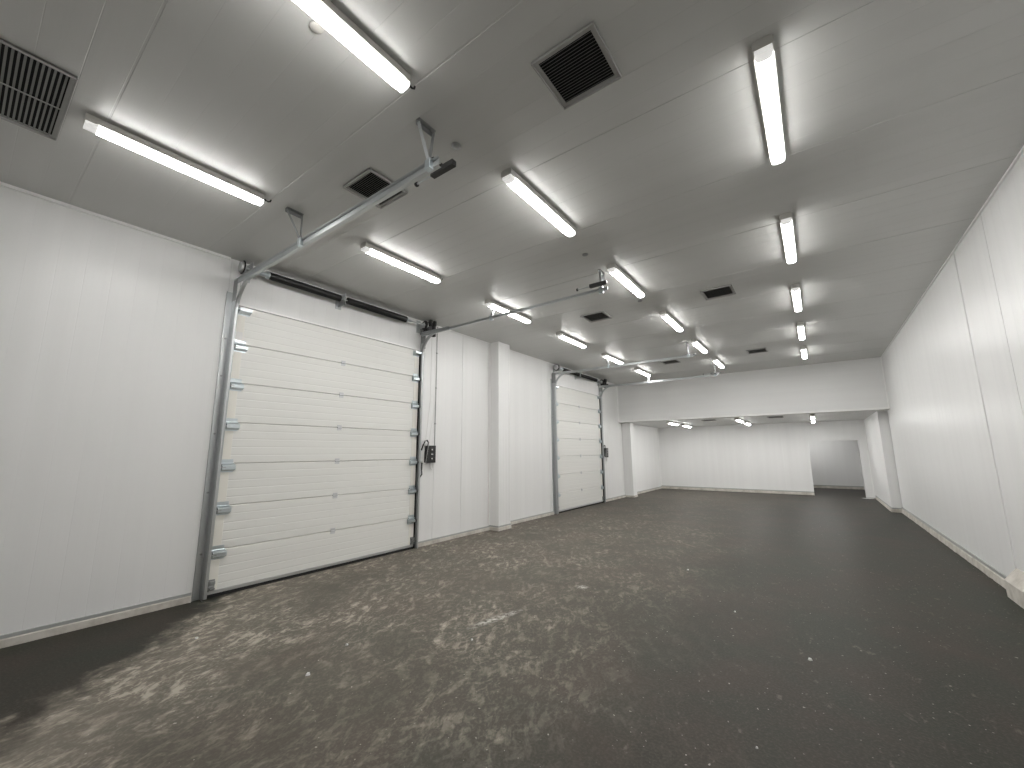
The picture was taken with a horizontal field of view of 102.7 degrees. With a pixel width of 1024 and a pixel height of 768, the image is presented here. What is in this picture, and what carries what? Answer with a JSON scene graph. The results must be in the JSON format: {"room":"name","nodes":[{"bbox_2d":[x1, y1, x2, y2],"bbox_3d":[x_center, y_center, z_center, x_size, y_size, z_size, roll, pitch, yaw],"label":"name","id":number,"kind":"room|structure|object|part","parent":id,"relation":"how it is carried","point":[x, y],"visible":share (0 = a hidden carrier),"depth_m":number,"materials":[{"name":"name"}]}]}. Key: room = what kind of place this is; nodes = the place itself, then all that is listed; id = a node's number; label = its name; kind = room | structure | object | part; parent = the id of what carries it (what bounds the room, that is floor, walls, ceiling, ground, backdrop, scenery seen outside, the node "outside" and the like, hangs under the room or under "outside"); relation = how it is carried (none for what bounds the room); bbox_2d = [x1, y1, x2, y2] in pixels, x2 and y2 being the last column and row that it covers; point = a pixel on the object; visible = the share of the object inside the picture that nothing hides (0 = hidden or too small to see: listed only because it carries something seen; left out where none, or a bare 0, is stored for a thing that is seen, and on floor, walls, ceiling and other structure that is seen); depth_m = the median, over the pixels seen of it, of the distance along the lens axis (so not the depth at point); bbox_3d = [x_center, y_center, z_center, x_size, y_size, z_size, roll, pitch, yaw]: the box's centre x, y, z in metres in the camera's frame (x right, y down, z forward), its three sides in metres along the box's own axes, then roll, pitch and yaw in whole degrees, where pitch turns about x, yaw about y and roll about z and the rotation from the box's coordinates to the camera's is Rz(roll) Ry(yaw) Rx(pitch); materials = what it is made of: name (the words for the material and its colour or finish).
{"room":"empty warehouse","nodes":[
{"label":"empty warehouse","id":0,"kind":"room"},
{"bbox_2d":[0,186,660,634],"bbox_3d":[0.330,1.304,10.453,0.100,4.177,21.750,-7,-12,36],"label":"wall","id":1,"kind":"structure","parent":0,"point":[111,332],"depth_m":4.43,"materials":[{"name":"white metal"}]},
{"bbox_2d":[0,592,190,648],"bbox_3d":[-4.845,2.160,3.038,0.041,0.100,4.050,-7,-12,36],"label":"baseboard","id":2,"kind":"structure","parent":1,"relation":"attached to","point":[15,638],"depth_m":3.99,"materials":[{"name":"plastic"}]},
{"bbox_2d":[0,181,230,259],"bbox_3d":[-4.871,-1.894,3.725,0.028,0.030,4.060,-7,-12,36],"label":"trim","id":3,"kind":"structure","parent":1,"relation":"attached to","point":[3,184],"depth_m":4.40,"materials":[{"name":"white metal"}]},
{"bbox_2d":[207,303,421,598],"bbox_3d":[-2.643,0.914,6.251,0.126,3.592,3.129,-7,-12,36],"label":"door","id":4,"kind":"structure","parent":1,"relation":"in","point":[322,391],"depth_m":5.91,"materials":[{"name":"white metal"}]},
{"bbox_3d":[-2.660,2.635,5.983,0.058,0.040,3.069,-7,-12,36],"label":"rail","id":5,"kind":"part","parent":4,"relation":"part of","materials":[{"name":"silver metal"}]},
{"bbox_3d":[-2.666,2.409,6.025,0.045,0.479,3.065,-7,-12,36],"label":"panel","id":6,"kind":"part","parent":4,"relation":"part of","materials":[{"name":"white metal"}]},
{"bbox_3d":[-2.669,1.922,6.106,0.045,0.504,3.065,-7,-12,36],"label":"panel","id":7,"kind":"part","parent":4,"relation":"part of","materials":[{"name":"white metal"}]},
{"bbox_3d":[-2.672,1.423,6.190,0.045,0.504,3.065,-7,-12,36],"label":"panel","id":8,"kind":"part","parent":4,"relation":"part of","materials":[{"name":"white metal"}]},
{"bbox_3d":[-2.675,0.924,6.273,0.045,0.504,3.065,-7,-12,36],"label":"panel","id":9,"kind":"part","parent":4,"relation":"part of","materials":[{"name":"white metal"}]},
{"bbox_3d":[-2.678,0.425,6.357,0.045,0.504,3.065,-7,-12,36],"label":"panel","id":10,"kind":"part","parent":4,"relation":"part of","materials":[{"name":"white metal"}]},
{"bbox_3d":[-2.681,-0.074,6.440,0.045,0.504,3.065,-7,-12,36],"label":"panel","id":11,"kind":"part","parent":4,"relation":"part of","materials":[{"name":"white metal"}]},
{"bbox_3d":[-2.684,-0.573,6.524,0.045,0.504,3.065,-7,-12,36],"label":"panel","id":12,"kind":"part","parent":4,"relation":"part of","materials":[{"name":"white metal"}]},
{"bbox_2d":[191,117,455,601],"bbox_3d":[-2.086,0.223,3.913,3.861,4.176,0.289,-7,-12,34],"label":"door track","id":13,"kind":"object","parent":1,"relation":"attached to","point":[432,166],"visible":1,"depth_m":4.79,"materials":[{"name":"silver metal"}]},
{"bbox_3d":[-0.730,-1.701,3.412,0.190,0.018,0.018,-7,-12,36],"label":"buffer rod","id":14,"kind":"part","parent":13,"relation":"part of","materials":[{"name":"silver metal"}]},
{"bbox_2d":[220,261,428,524],"bbox_3d":[-2.562,0.546,6.302,0.238,3.975,3.273,-7,-12,36],"label":"shaft","id":15,"kind":"object","parent":1,"relation":"attached to","point":[340,300],"visible":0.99,"depth_m":6.26,"materials":[{"name":"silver metal"}]},
{"bbox_2d":[420,440,435,476],"bbox_3d":[-1.569,1.385,7.635,0.110,0.684,0.319,-7,-12,36],"label":"control box","id":16,"kind":"object","parent":1,"relation":"attached to","point":[431,454],"visible":0.97,"depth_m":7.64,"materials":[{"name":"black plastic"}]},
{"bbox_2d":[420,320,436,336],"bbox_3d":[-1.573,-1.064,7.881,0.319,0.300,0.225,-7,-12,36],"label":"operator","id":17,"kind":"object","parent":1,"relation":"attached to","point":[432,324],"visible":0.43,"depth_m":7.83,"materials":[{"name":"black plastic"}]},
{"bbox_2d":[421,333,437,474],"bbox_3d":[-1.580,0.337,7.641,0.302,2.682,0.145,-7,-12,36],"label":"pull chain","id":18,"kind":"object","parent":17,"relation":"hanging from","point":[437,333],"visible":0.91,"depth_m":7.53,"materials":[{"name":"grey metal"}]},
{"bbox_2d":[434,327,437,445],"bbox_3d":[-1.491,0.150,8.036,0.024,2.676,0.026,-7,-12,36],"label":"cable conduit","id":19,"kind":"object","parent":1,"relation":"attached to","point":[437,327],"visible":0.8,"depth_m":8.04,"materials":[{"name":"grey plastic"}]},
{"bbox_2d":[418,526,489,546],"bbox_3d":[-1.096,2.987,8.068,0.041,0.085,2.065,-7,-12,36],"label":"baseboard","id":20,"kind":"structure","parent":1,"relation":"attached to","point":[486,528],"depth_m":7.97,"materials":[{"name":"plastic"}]},
{"bbox_2d":[422,321,489,343],"bbox_3d":[-1.128,-1.079,8.755,0.020,0.020,2.065,-7,-12,36],"label":"trim","id":21,"kind":"structure","parent":1,"relation":"attached to","point":[422,321],"depth_m":8.86,"materials":[{"name":"white metal"}]},
{"bbox_2d":[488,344,490,524],"bbox_3d":[-0.509,1.063,9.225,0.030,4.057,0.030,-7,-12,36],"label":"trim","id":22,"kind":"structure","parent":1,"relation":"attached to","point":[489,344],"depth_m":9.16,"materials":[{"name":"white"}]},
{"bbox_2d":[413,269,607,547],"bbox_3d":[-0.168,0.643,6.487,3.861,4.176,0.289,-8,-12,37],"label":"door track","id":23,"kind":"object","parent":1,"relation":"attached to","point":[601,289],"visible":0.93,"depth_m":7.29,"materials":[{"name":"silver metal"}]},
{"bbox_2d":[510,511,553,524],"bbox_3d":[0.445,3.324,10.135,0.042,0.085,2.295,-7,-12,36],"label":"baseboard","id":24,"kind":"structure","parent":1,"relation":"attached to","point":[520,520],"depth_m":10.17,"materials":[{"name":"concrete"}]},
{"bbox_2d":[510,350,612,383],"bbox_3d":[1.870,-0.423,12.778,0.020,0.020,7.215,-7,-12,36],"label":"trim","id":25,"kind":"structure","parent":1,"relation":"attached to","point":[510,350],"depth_m":11.45,"materials":[{"name":"white"}]},
{"bbox_2d":[553,364,604,486],"bbox_3d":[2.208,1.589,12.703,0.238,3.975,3.273,-7,-12,36],"label":"shaft","id":26,"kind":"object","parent":1,"relation":"attached to","point":[556,368],"visible":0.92,"depth_m":12.85,"materials":[{"name":"silver metal"}]},
{"bbox_2d":[556,384,604,512],"bbox_3d":[2.127,1.958,12.651,0.126,3.592,3.129,-7,-12,36],"label":"door","id":27,"kind":"structure","parent":1,"relation":"in","point":[580,480],"depth_m":12.55,"materials":[{"name":"white metal"}]},
{"bbox_3d":[2.086,0.471,12.924,0.045,0.504,3.065,-7,-12,36],"label":"panel","id":28,"kind":"part","parent":27,"relation":"part of","materials":[{"name":"white metal"}]},
{"bbox_3d":[2.089,0.970,12.841,0.045,0.504,3.065,-7,-12,36],"label":"panel","id":29,"kind":"part","parent":27,"relation":"part of","materials":[{"name":"white metal"}]},
{"bbox_3d":[2.092,1.469,12.757,0.045,0.504,3.065,-7,-12,36],"label":"panel","id":30,"kind":"part","parent":27,"relation":"part of","materials":[{"name":"white metal"}]},
{"bbox_3d":[2.095,1.968,12.673,0.045,0.504,3.065,-7,-12,36],"label":"panel","id":31,"kind":"part","parent":27,"relation":"part of","materials":[{"name":"white metal"}]},
{"bbox_3d":[2.098,2.467,12.590,0.045,0.504,3.065,-7,-12,36],"label":"panel","id":32,"kind":"part","parent":27,"relation":"part of","materials":[{"name":"white metal"}]},
{"bbox_3d":[2.101,2.966,12.506,0.045,0.504,3.065,-7,-12,36],"label":"panel","id":33,"kind":"part","parent":27,"relation":"part of","materials":[{"name":"white metal"}]},
{"bbox_3d":[2.104,3.453,12.425,0.045,0.479,3.065,-7,-12,36],"label":"panel","id":34,"kind":"part","parent":27,"relation":"part of","materials":[{"name":"white metal"}]},
{"bbox_3d":[2.110,3.679,12.384,0.058,0.040,3.069,-7,-12,36],"label":"rail","id":35,"kind":"part","parent":27,"relation":"part of","materials":[{"name":"silver metal"}]},
{"bbox_2d":[604,445,607,460],"bbox_3d":[3.201,2.428,14.036,0.110,0.684,0.319,-7,-12,36],"label":"control box","id":36,"kind":"object","parent":1,"relation":"attached to","point":[605,449],"visible":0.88,"depth_m":14.02,"materials":[{"name":"black plastic"}]},
{"bbox_2d":[606,495,625,501],"bbox_3d":[3.639,4.024,14.423,0.039,0.085,1.950,-7,-12,36],"label":"baseboard","id":37,"kind":"structure","parent":1,"relation":"attached to","point":[621,496],"depth_m":14.40,"materials":[{"name":"concrete"}]},
{"bbox_2d":[550,341,695,513],"bbox_3d":[2.684,1.267,10.313,3.861,4.176,0.289,-7,-12,34],"label":"door track","id":38,"kind":"object","parent":1,"relation":"attached to","point":[553,380],"visible":0.91,"depth_m":11.27,"materials":[{"name":"silver metal"}]},
{"bbox_2d":[637,486,661,493],"bbox_3d":[5.642,4.459,17.111,0.039,0.090,4.050,-7,-12,36],"label":"baseboard","id":39,"kind":"structure","parent":1,"relation":"attached to","point":[660,487],"depth_m":17.26,"materials":[{"name":"concrete"}]},
{"bbox_2d":[599,365,719,501],"bbox_3d":[4.602,1.687,12.887,3.861,4.176,0.289,-8,-12,37],"label":"door track","id":40,"kind":"object","parent":1,"relation":"attached to","point":[714,373],"visible":0.94,"depth_m":13.73,"materials":[{"name":"silver metal"}]},
{"bbox_2d":[0,0,1023,383],"bbox_3d":[2.048,-1.500,6.718,7.801,0.100,17.120,-7,-12,36],"label":"ceiling","id":41,"kind":"structure","parent":0,"point":[901,119],"depth_m":3.49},
{"bbox_2d":[0,38,77,140],"bbox_3d":[-3.556,-2.074,2.721,0.920,0.022,0.815,-7,-12,36],"label":"ceiling vent","id":42,"kind":"object","parent":41,"relation":"in","point":[36,94],"visible":1,"depth_m":2.88,"materials":[{"name":"grey metal"}]},
{"bbox_2d":[82,113,271,205],"bbox_3d":[-2.820,-1.891,3.602,0.114,0.104,1.325,-7,-12,36],"label":"ceiling light","id":43,"kind":"object","parent":41,"relation":"attached to","point":[91,123],"visible":1,"depth_m":3.44,"materials":[{"name":"grey plastic"}]},
{"bbox_2d":[309,21,323,33],"bbox_3d":[-1.174,-2.134,2.455,0.079,0.020,0.079,-7,-12,36],"label":"ceiling disc","id":44,"kind":"object","parent":41,"relation":"attached to","point":[316,27],"visible":0.98,"depth_m":2.45,"materials":[{"name":"grey plastic"}]},
{"bbox_2d":[293,0,415,92],"bbox_3d":[-1.068,-2.114,2.332,0.114,0.104,1.325,-7,-12,36],"label":"ceiling light","id":45,"kind":"object","parent":41,"relation":"attached to","point":[324,12],"visible":1,"depth_m":2.46,"materials":[{"name":"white plastic"}]},
{"bbox_2d":[343,168,407,208],"bbox_3d":[-1.319,-1.879,3.967,0.430,0.022,0.433,-7,-12,36],"label":"ceiling vent","id":46,"kind":"object","parent":41,"relation":"in","point":[369,182],"visible":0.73,"depth_m":3.93,"materials":[{"name":"grey metal"}]},
{"bbox_2d":[360,242,442,283],"bbox_3d":[-1.413,-1.583,5.490,0.114,0.104,1.325,-7,-12,36],"label":"ceiling light","id":47,"kind":"object","parent":41,"relation":"attached to","point":[365,247],"visible":1,"depth_m":5.34,"materials":[{"name":"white plastic"}]},
{"bbox_2d":[368,249,437,282],"bbox_3d":[-1.429,-1.554,5.463,0.098,0.038,1.120,-7,-12,36],"label":"diffuser","id":48,"kind":"object","parent":47,"relation":"attached to","point":[382,255],"depth_m":5.39,"materials":[{"name":"white plastic"}]},
{"bbox_2d":[452,142,460,149],"bbox_3d":[-0.463,-1.978,3.409,0.079,0.020,0.079,-7,-12,36],"label":"ceiling disc","id":49,"kind":"object","parent":41,"relation":"attached to","point":[455,145],"visible":1,"depth_m":3.40,"materials":[{"name":"silver metal"}]},
{"bbox_2d":[485,299,530,323],"bbox_3d":[-0.021,-1.278,7.358,0.114,0.104,1.325,-7,-12,36],"label":"ceiling light","id":50,"kind":"object","parent":41,"relation":"attached to","point":[488,302],"visible":0.94,"depth_m":7.16,"materials":[{"name":"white plastic"}]},
{"bbox_2d":[488,304,529,322],"bbox_3d":[-0.037,-1.249,7.331,0.098,0.038,1.120,-7,-12,36],"label":"diffuser","id":51,"kind":"object","parent":50,"relation":"attached to","point":[498,307],"depth_m":7.31,"materials":[{"name":"white plastic"}]},
{"bbox_2d":[501,168,575,236],"bbox_3d":[0.339,-1.806,4.221,0.114,0.104,1.325,-7,-12,36],"label":"ceiling light","id":52,"kind":"object","parent":41,"relation":"attached to","point":[509,176],"visible":1,"depth_m":4.04,"materials":[{"name":"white plastic"}]},
{"bbox_2d":[556,332,586,347],"bbox_3d":[1.372,-0.974,9.227,0.114,0.104,1.325,-7,-12,36],"label":"ceiling light","id":53,"kind":"object","parent":41,"relation":"attached to","point":[561,335],"visible":1,"depth_m":9.07,"materials":[{"name":"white plastic"}]},
{"bbox_2d":[531,21,621,109],"bbox_3d":[0.435,-2.095,2.737,0.445,0.022,0.445,-7,-12,36],"label":"ceiling vent","id":54,"kind":"object","parent":41,"relation":"in","point":[582,64],"visible":1,"depth_m":2.73,"materials":[{"name":"grey metal"}]},
{"bbox_2d":[580,311,611,322],"bbox_3d":[1.594,-1.265,7.734,0.445,0.022,0.445,-7,-12,36],"label":"ceiling vent","id":55,"kind":"object","parent":41,"relation":"in","point":[601,315],"visible":1,"depth_m":7.74,"materials":[{"name":"black metal"}]},
{"bbox_2d":[602,353,623,363],"bbox_3d":[2.752,-0.671,11.079,0.114,0.104,1.325,-7,-12,36],"label":"ceiling light","id":56,"kind":"object","parent":41,"relation":"attached to","point":[612,358],"visible":0.89,"depth_m":10.93,"materials":[{"name":"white plastic"}]},
{"bbox_2d":[605,356,622,363],"bbox_3d":[2.736,-0.642,11.052,0.098,0.038,1.120,-7,-12,36],"label":"diffuser","id":57,"kind":"object","parent":56,"relation":"attached to","point":[611,358],"depth_m":11.04,"materials":[{"name":"white plastic"}]},
{"bbox_2d":[607,263,644,297],"bbox_3d":[1.732,-1.501,6.089,0.114,0.104,1.325,-7,-12,36],"label":"ceiling light","id":58,"kind":"object","parent":41,"relation":"attached to","point":[612,268],"visible":1,"depth_m":5.91,"materials":[{"name":"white plastic"}]},
{"bbox_2d":[611,269,643,296],"bbox_3d":[1.716,-1.472,6.062,0.098,0.038,1.120,-7,-12,36],"label":"diffuser","id":59,"kind":"object","parent":58,"relation":"attached to","point":[624,279],"depth_m":5.99,"materials":[{"name":"white plastic"}]},
{"bbox_2d":[634,367,650,375],"bbox_3d":[4.139,-0.368,12.940,0.114,0.104,1.325,-7,-12,36],"label":"ceiling light","id":60,"kind":"object","parent":41,"relation":"attached to","point":[641,371],"visible":1,"depth_m":12.74,"materials":[{"name":"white plastic"}]},
{"bbox_2d":[660,359,680,364],"bbox_3d":[4.510,-0.627,11.646,0.445,0.022,0.445,-7,-12,36],"label":"ceiling vent","id":61,"kind":"object","parent":41,"relation":"in","point":[674,360],"visible":1,"depth_m":11.61,"materials":[{"name":"black metal"}]},
{"bbox_2d":[659,310,683,331],"bbox_3d":[3.124,-1.196,7.957,0.114,0.104,1.325,-7,-12,36],"label":"ceiling light","id":62,"kind":"object","parent":41,"relation":"attached to","point":[665,315],"visible":1,"depth_m":7.75,"materials":[{"name":"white plastic"}]},
{"bbox_2d":[662,315,682,330],"bbox_3d":[3.108,-1.167,7.930,0.098,0.038,1.120,-7,-12,36],"label":"diffuser","id":63,"kind":"object","parent":62,"relation":"attached to","point":[668,318],"depth_m":7.87,"materials":[{"name":"white plastic"}]},
{"bbox_2d":[691,338,707,352],"bbox_3d":[4.505,-0.894,9.810,0.114,0.104,1.325,-7,-12,36],"label":"ceiling light","id":64,"kind":"object","parent":41,"relation":"attached to","point":[694,341],"visible":1,"depth_m":9.60,"materials":[{"name":"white plastic"}]},
{"bbox_2d":[693,343,706,352],"bbox_3d":[4.489,-0.866,9.783,0.098,0.038,1.120,-7,-12,36],"label":"diffuser","id":65,"kind":"object","parent":64,"relation":"attached to","point":[698,345],"depth_m":9.78,"materials":[{"name":"white plastic"}]},
{"bbox_2d":[700,284,735,299],"bbox_3d":[3.313,-1.467,6.587,0.445,0.022,0.445,-7,-12,36],"label":"ceiling vent","id":66,"kind":"object","parent":41,"relation":"in","point":[727,290],"visible":1,"depth_m":6.59,"materials":[{"name":"black metal"}]},
{"bbox_2d":[712,357,724,367],"bbox_3d":[5.891,-0.591,11.670,0.114,0.104,1.325,-7,-12,36],"label":"ceiling light","id":67,"kind":"object","parent":41,"relation":"attached to","point":[719,363],"visible":1,"depth_m":11.46,"materials":[{"name":"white plastic"}]},
{"bbox_2d":[713,361,723,367],"bbox_3d":[5.875,-0.562,11.643,0.098,0.038,1.120,-7,-12,36],"label":"diffuser","id":68,"kind":"object","parent":67,"relation":"attached to","point":[719,363],"depth_m":11.61,"materials":[{"name":"white plastic"}]},
{"bbox_2d":[746,347,767,353],"bbox_3d":[6.233,-0.843,10.422,0.445,0.022,0.445,-7,-12,36],"label":"ceiling vent","id":69,"kind":"object","parent":41,"relation":"in","point":[759,350],"visible":1,"depth_m":10.40,"materials":[{"name":"black metal"}]},
{"bbox_2d":[751,34,785,164],"bbox_3d":[1.942,-2.010,3.059,0.114,0.104,1.325,-7,-12,36],"label":"ceiling light","id":70,"kind":"object","parent":41,"relation":"attached to","point":[763,51],"visible":1,"depth_m":2.84,"materials":[{"name":"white plastic"}]},
{"bbox_2d":[756,54,784,161],"bbox_3d":[1.926,-1.981,3.032,0.098,0.038,1.120,-7,-12,36],"label":"diffuser","id":71,"kind":"object","parent":70,"relation":"attached to","point":[766,70],"depth_m":2.93,"materials":[{"name":"white plastic"}]},
{"bbox_2d":[779,212,796,263],"bbox_3d":[3.334,-1.705,4.928,0.114,0.104,1.325,-7,-12,36],"label":"ceiling light","id":72,"kind":"object","parent":41,"relation":"attached to","point":[786,220],"visible":1,"depth_m":4.72,"materials":[{"name":"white plastic"}]},
{"bbox_2d":[781,222,795,262],"bbox_3d":[3.318,-1.676,4.900,0.098,0.038,1.120,-7,-12,36],"label":"diffuser","id":73,"kind":"object","parent":72,"relation":"attached to","point":[787,229],"depth_m":4.83,"materials":[{"name":"white plastic"}]},
{"bbox_2d":[790,283,801,311],"bbox_3d":[4.727,-1.401,6.796,0.114,0.104,1.325,-7,-12,36],"label":"ceiling light","id":74,"kind":"object","parent":41,"relation":"attached to","point":[795,288],"visible":1,"depth_m":6.57,"materials":[{"name":"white plastic"}]},
{"bbox_2d":[792,290,801,310],"bbox_3d":[4.711,-1.371,6.769,0.098,0.038,1.120,-7,-12,36],"label":"diffuser","id":75,"kind":"object","parent":74,"relation":"attached to","point":[796,295],"depth_m":6.71,"materials":[{"name":"white plastic"}]},
{"bbox_2d":[797,322,804,339],"bbox_3d":[6.107,-1.098,8.648,0.114,0.104,1.325,-7,-12,36],"label":"ceiling light","id":76,"kind":"object","parent":41,"relation":"attached to","point":[800,325],"visible":1,"depth_m":8.40,"materials":[{"name":"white plastic"}]},
{"bbox_2d":[798,326,804,339],"bbox_3d":[6.091,-1.069,8.621,0.098,0.038,1.120,-7,-12,36],"label":"diffuser","id":77,"kind":"object","parent":76,"relation":"attached to","point":[801,333],"depth_m":8.59,"materials":[{"name":"white plastic"}]},
{"bbox_2d":[800,346,806,358],"bbox_3d":[7.494,-0.795,10.509,0.114,0.104,1.325,-7,-12,36],"label":"ceiling light","id":78,"kind":"object","parent":41,"relation":"attached to","point":[803,348],"visible":1,"depth_m":10.25,"materials":[{"name":"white plastic"}]},
{"bbox_2d":[801,350,806,358],"bbox_3d":[7.478,-0.766,10.482,0.098,0.038,1.120,-7,-12,36],"label":"diffuser","id":79,"kind":"object","parent":78,"relation":"attached to","point":[804,352],"depth_m":10.45,"materials":[{"name":"white plastic"}]},
{"bbox_2d":[0,488,1023,767],"bbox_3d":[4.615,3.274,9.422,8.201,0.100,25.900,-7,-12,36],"label":"floor","id":80,"kind":"structure","parent":0,"point":[595,643],"depth_m":3.35,"materials":[{"name":"grey concrete"}]},
{"bbox_2d":[490,342,509,525],"bbox_3d":[-0.281,1.119,9.328,0.265,4.177,0.420,-7,-12,36],"label":"wall pier","id":81,"kind":"object","parent":80,"relation":"on","point":[499,387],"visible":0.98,"depth_m":9.19,"materials":[{"name":"white paint"}]},
{"bbox_2d":[489,525,497,530],"bbox_3d":[-0.401,3.101,8.816,0.265,0.100,0.023,-7,-12,36],"label":"baseboard","id":82,"kind":"object","parent":81,"relation":"attached to","point":[493,528],"visible":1,"depth_m":8.80,"materials":[{"name":"concrete"}]},
{"bbox_2d":[498,341,498,377],"bbox_3d":[-0.292,1.030,9.099,0.004,4.077,0.020,-7,-12,36],"label":"trim","id":83,"kind":"structure","parent":81,"relation":"attached to","point":[498,341],"depth_m":9.36,"materials":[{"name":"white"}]},
{"bbox_2d":[498,523,511,530],"bbox_3d":[-0.154,3.115,8.908,0.022,0.100,0.460,-7,-12,36],"label":"baseboard","id":84,"kind":"object","parent":81,"relation":"attached to","point":[507,526],"visible":1,"depth_m":8.89,"materials":[{"name":"concrete"}]},
{"bbox_2d":[509,345,509,474],"bbox_3d":[-0.055,1.082,9.417,0.004,4.077,0.020,-7,-12,36],"label":"trim","id":85,"kind":"structure","parent":81,"relation":"attached to","point":[509,345],"depth_m":9.49,"materials":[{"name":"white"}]},
{"bbox_2d":[622,423,636,495],"bbox_3d":[4.439,2.849,15.484,0.330,2.744,0.380,-7,-12,36],"label":"wall pier","id":86,"kind":"object","parent":80,"relation":"on","point":[630,480],"visible":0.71,"depth_m":15.35,"materials":[{"name":"white paint"}]},
{"bbox_2d":[617,357,887,422],"bbox_3d":[7.095,0.359,13.357,7.601,1.433,0.100,-7,-12,36],"label":"wall","id":87,"kind":"structure","parent":0,"point":[859,383],"depth_m":12.76,"materials":[{"name":"white paint"}]},
{"bbox_2d":[616,386,618,421],"bbox_3d":[4.007,0.739,15.515,0.030,1.433,0.030,-7,-12,36],"label":"trim","id":88,"kind":"structure","parent":87,"relation":"attached to","point":[616,386],"depth_m":15.50,"materials":[{"name":"white metal"}]},
{"bbox_2d":[619,407,887,421],"bbox_3d":[7.065,1.034,13.198,7.601,0.050,0.012,-7,-12,36],"label":"trim","id":89,"kind":"structure","parent":87,"relation":"attached to","point":[882,407],"depth_m":12.63,"materials":[{"name":"white"}]},
{"bbox_2d":[880,357,889,408],"bbox_3d":[10.105,-0.037,11.096,0.030,1.433,0.030,-7,-12,36],"label":"trim","id":90,"kind":"structure","parent":87,"relation":"attached to","point":[880,357],"depth_m":11.08,"materials":[{"name":"white metal"}]},
{"bbox_2d":[622,409,888,427],"bbox_3d":[8.535,1.331,15.175,7.801,0.100,4.750,-7,-12,36],"label":"ceiling","id":91,"kind":"structure","parent":0,"point":[847,415],"depth_m":14.54,"materials":[{"name":"white paint"}]},
{"bbox_2d":[666,421,678,424],"bbox_3d":[5.994,1.460,15.247,0.114,0.104,1.325,-7,-12,36],"label":"ceiling light","id":92,"kind":"object","parent":91,"relation":"attached to","point":[667,422],"visible":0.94,"depth_m":15.00,"materials":[{"name":"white plastic"}]},
{"bbox_2d":[734,417,743,422],"bbox_3d":[7.758,1.236,13.968,0.114,0.104,1.325,-7,-12,36],"label":"ceiling light","id":93,"kind":"object","parent":91,"relation":"attached to","point":[737,418],"visible":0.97,"depth_m":13.62,"materials":[{"name":"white plastic"}]},
{"bbox_2d":[658,420,874,497],"bbox_3d":[9.915,3.033,16.781,7.801,2.744,0.120,-7,-12,36],"label":"wall","id":94,"kind":"structure","parent":0,"point":[775,456],"depth_m":16.79,"materials":[{"name":"white paint"}]},
{"bbox_2d":[657,428,661,485],"bbox_3d":[6.821,3.362,18.939,0.030,2.644,0.030,-7,-12,36],"label":"trim","id":95,"kind":"structure","parent":94,"relation":"attached to","point":[657,428],"depth_m":18.92,"materials":[{"name":"white"}]},
{"bbox_2d":[662,485,814,494],"bbox_3d":[9.098,4.411,17.067,5.668,0.130,0.035,-7,-12,36],"label":"baseboard","id":96,"kind":"structure","parent":94,"relation":"attached to","point":[663,486],"depth_m":16.83,"materials":[{"name":"concrete"}]},
{"bbox_2d":[808,440,864,489],"bbox_3d":[11.331,3.339,18.223,6.900,2.600,3.930,-7,-12,36],"label":"wall","id":97,"kind":"structure","parent":0,"point":[838,463],"depth_m":18.23,"materials":[{"name":"grey paint"}]},
{"bbox_2d":[814,485,863,489],"bbox_3d":[12.412,4.799,19.502,6.650,0.130,0.036,-7,-12,36],"label":"baseboard","id":98,"kind":"structure","parent":97,"relation":"attached to","point":[815,486],"depth_m":18.04,"materials":[{"name":"concrete"}]},
{"bbox_2d":[864,411,901,507],"bbox_3d":[11.654,2.370,12.883,0.313,2.744,4.190,-7,-12,36],"label":"wall","id":99,"kind":"structure","parent":0,"point":[877,426],"depth_m":11.54,"materials":[{"name":"white paint"}]},
{"bbox_2d":[863,420,874,494],"bbox_3d":[12.752,2.608,14.642,0.020,2.644,0.030,-7,-12,36],"label":"trim","id":100,"kind":"structure","parent":99,"relation":"attached to","point":[863,420],"depth_m":14.63,"materials":[{"name":"white metal"}]},
{"bbox_2d":[875,495,892,511],"bbox_3d":[11.417,3.657,12.617,0.024,0.120,3.860,-7,-12,36],"label":"baseboard","id":101,"kind":"structure","parent":99,"relation":"attached to","point":[882,502],"depth_m":12.33,"materials":[{"name":"concrete"}]},
{"bbox_2d":[892,508,901,512],"bbox_3d":[10.374,3.396,11.021,0.213,0.120,0.022,-7,-12,36],"label":"baseboard","id":102,"kind":"structure","parent":99,"relation":"attached to","point":[898,510],"depth_m":11.02,"materials":[{"name":"concrete"}]},
{"bbox_2d":[882,152,1023,575],"bbox_3d":[5.280,0.240,4.277,0.100,4.177,17.520,-7,-12,36],"label":"wall","id":103,"kind":"structure","parent":0,"point":[954,371],"depth_m":5.30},
{"bbox_2d":[881,145,1023,356],"bbox_3d":[5.072,-1.836,4.456,0.020,0.020,17.020,-7,-12,36],"label":"trim","id":104,"kind":"structure","parent":103,"relation":"attached to","point":[1021,151],"depth_m":4.68,"materials":[{"name":"white metal"}]},
{"bbox_2d":[901,507,1023,608],"bbox_3d":[5.226,2.152,4.030,0.131,0.325,17.560,-7,-12,36],"label":"baseboard","id":105,"kind":"structure","parent":103,"relation":"attached to","point":[997,576],"depth_m":5.44,"materials":[{"name":"plastic"}]}
]}

